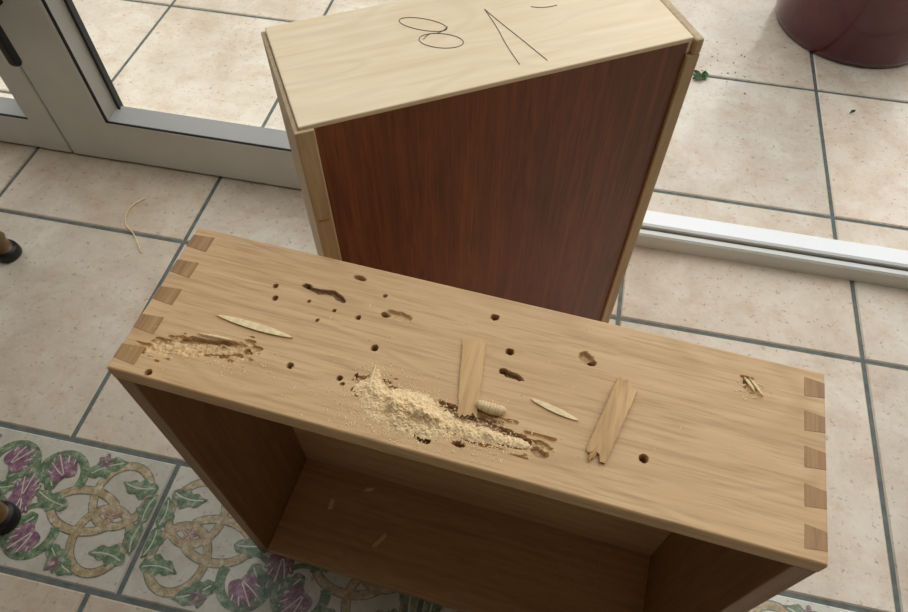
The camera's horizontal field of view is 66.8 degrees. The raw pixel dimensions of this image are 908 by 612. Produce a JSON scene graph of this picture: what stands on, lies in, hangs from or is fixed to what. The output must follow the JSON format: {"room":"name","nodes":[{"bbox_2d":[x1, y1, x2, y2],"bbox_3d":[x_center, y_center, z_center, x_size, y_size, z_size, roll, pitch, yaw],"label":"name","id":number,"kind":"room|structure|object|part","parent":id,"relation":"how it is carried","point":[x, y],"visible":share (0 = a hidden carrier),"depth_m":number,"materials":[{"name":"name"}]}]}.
{"room":"sunroom","nodes":[
{"label":"sunroom","id":0,"kind":"room"},
{"bbox_2d":[0,141,907,611],"bbox_3d":[-0.169,0.808,0.686,5.212,0.052,2.492,10,56,7],"label":"floor","id":1,"kind":"structure","parent":0,"point":[114,518],"depth_m":1.12,"materials":[{"name":"tile"}]},
{"bbox_2d":[0,231,21,534],"bbox_3d":[-0.949,-0.115,0.685,0.504,1.000,0.588,-16,57,-11],"label":"dining chair","id":2,"kind":"object","parent":1,"relation":"on","point":[10,250],"visible":1,"depth_m":0.99,"materials":[{"name":"brown wood"}]},
{"bbox_3d":[-0.675,0.158,0.801,0.101,0.500,0.048,27,59,17],"label":"leg","id":3,"kind":"part","parent":2,"relation":"part of","materials":[{"name":"brown wood"}]},
{"bbox_3d":[-0.836,-0.216,1.059,0.048,0.500,0.101,16,57,11],"label":"leg","id":4,"kind":"part","parent":2,"relation":"part of","materials":[{"name":"black rubber"}]},
{"bbox_2d":[0,115,70,147],"bbox_3d":[-1.228,-0.436,1.462,0.901,0.078,0.045,10,56,7],"label":"rail","id":5,"kind":"object","parent":1,"relation":"on","point":[12,129],"visible":0.45,"depth_m":1.41,"materials":[{"name":"paint"}]},
{"bbox_2d":[0,97,25,116],"bbox_3d":[-1.226,-0.462,1.415,0.772,0.023,0.030,10,56,7],"label":"bead","id":6,"kind":"object","parent":5,"relation":"attached to","point":[10,106],"visible":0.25,"depth_m":1.37},
{"bbox_2d":[0,113,27,118],"bbox_3d":[-1.225,-0.456,1.427,0.778,0.004,0.039,10,56,7],"label":"bottom gasket","id":7,"kind":"object","parent":5,"relation":"on","point":[2,114],"visible":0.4,"depth_m":1.37,"materials":[{"name":"black rubber"}]},
{"bbox_2d":[0,50,72,151],"bbox_3d":[-0.815,-0.836,0.725,0.058,1.746,0.047,10,56,7],"label":"stile","id":8,"kind":"object","parent":5,"relation":"attached to","point":[16,79],"visible":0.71,"depth_m":1.33,"materials":[{"name":"paint"}]},
{"bbox_2d":[125,198,144,252],"bbox_3d":[-0.613,-0.154,1.316,0.036,0.006,0.141,-10,56,-7],"label":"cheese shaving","id":9,"kind":"object","parent":1,"relation":"on","point":[144,198],"visible":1,"depth_m":1.32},
{"bbox_2d":[106,123,300,188],"bbox_3d":[-0.342,-0.285,1.344,0.905,0.102,0.045,10,56,7],"label":"rail","id":10,"kind":"object","parent":1,"relation":"on","point":[137,145],"visible":0.29,"depth_m":1.35,"materials":[{"name":"paint"}]},
{"bbox_2d":[0,0,124,160],"bbox_3d":[-0.730,-0.802,0.702,0.118,1.746,0.092,10,56,7],"label":"stile","id":11,"kind":"object","parent":10,"relation":"attached to","point":[27,24],"depth_m":1.25,"materials":[{"name":"paint"}]},
{"bbox_3d":[-0.761,-0.513,1.064,0.022,0.330,0.016,10,56,7],"label":"handle","id":12,"kind":"part","parent":11,"relation":"part of","materials":[{"name":"black metal"}]},
{"bbox_2d":[41,0,107,122],"bbox_3d":[-0.666,-0.808,0.705,0.006,1.544,0.039,10,56,7],"label":"gasket","id":13,"kind":"object","parent":10,"relation":"attached to","point":[43,1],"visible":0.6,"depth_m":1.21,"materials":[{"name":"black rubber"}]},
{"bbox_2d":[45,0,116,119],"bbox_3d":[-0.654,-0.806,0.700,0.019,1.538,0.030,10,56,7],"label":"bead","id":14,"kind":"object","parent":10,"relation":"attached to","point":[58,8],"visible":1,"depth_m":1.22,"materials":[{"name":"paint"}]},
{"bbox_2d":[63,0,122,109],"bbox_3d":[-0.640,-0.814,0.697,0.006,1.524,0.012,10,56,7],"label":"gasket","id":15,"kind":"object","parent":14,"relation":"attached to","point":[69,4],"visible":1,"depth_m":1.22,"materials":[{"name":"black rubber"}]},
{"bbox_2d":[108,121,290,151],"bbox_3d":[-0.338,-0.312,1.300,0.677,0.004,0.039,10,56,7],"label":"bottom gasket","id":16,"kind":"object","parent":10,"relation":"on","point":[110,122],"visible":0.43,"depth_m":1.31,"materials":[{"name":"black rubber"}]},
{"bbox_2d":[108,106,290,148],"bbox_3d":[-0.338,-0.318,1.287,0.671,0.023,0.030,10,56,7],"label":"bead","id":17,"kind":"object","parent":10,"relation":"attached to","point":[126,115],"visible":0.55,"depth_m":1.30},
{"bbox_2d":[107,228,827,611],"bbox_3d":[0.008,0.197,0.756,0.548,0.532,0.153,13,56,9],"label":"wooden drawer","id":18,"kind":"object","parent":1,"relation":"on","point":[328,406],"visible":1,"depth_m":0.56,"materials":[{"name":"brown wood"}]},
{"bbox_3d":[0.026,0.147,0.796,0.515,0.490,0.006,13,56,9],"label":"panel","id":19,"kind":"part","parent":18,"relation":"part of","materials":[{"name":"brown wood"}]},
{"bbox_2d":[476,400,506,415],"bbox_3d":[0.028,0.077,0.521,0.024,0.009,0.010,15,57,10],"label":"beetle grub","id":20,"kind":"object","parent":18,"relation":"on","point":[495,409],"visible":1,"depth_m":0.52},
{"bbox_2d":[261,0,703,322],"bbox_3d":[0.026,-0.082,0.898,0.390,0.615,0.154,-16,57,-11],"label":"wooden drawer","id":21,"kind":"object","parent":1,"relation":"on","point":[513,150],"visible":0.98,"depth_m":0.66,"materials":[{"name":"brown wood"}]},
{"bbox_2d":[635,210,907,289],"bbox_3d":[1.320,0.024,1.173,2.488,0.045,0.056,10,56,7],"label":"threshold","id":22,"kind":"object","parent":1,"relation":"on","point":[877,265],"depth_m":1.25,"materials":[{"name":"paint"}]},
{"label":"outside","id":23,"kind":"structure","parent":0,"visible":0},
{"bbox_2d":[0,0,907,250],"bbox_3d":[0.300,-1.347,2.176,5.597,0.050,2.826,10,56,7],"label":"ground","id":24,"kind":"structure","parent":23,"point":[789,153],"depth_m":1.53,"materials":[{"name":"tile"}]},
{"bbox_2d":[693,70,854,112],"bbox_3d":[0.714,-0.483,1.544,0.354,0.007,0.034,17,57,11],"label":"fallen leaves","id":25,"kind":"object","parent":24,"relation":"on","point":[704,74],"visible":0.97,"depth_m":1.57,"materials":[{"name":"green plant"}]},
{"bbox_2d":[776,0,907,67],"bbox_3d":[0.951,-0.880,1.353,0.668,0.775,0.597,-9,56,-6],"label":"potted plant","id":26,"kind":"object","parent":24,"relation":"on","point":[859,33],"visible":1,"depth_m":1.55,"materials":[{"name":"red ceramic"}]}
]}

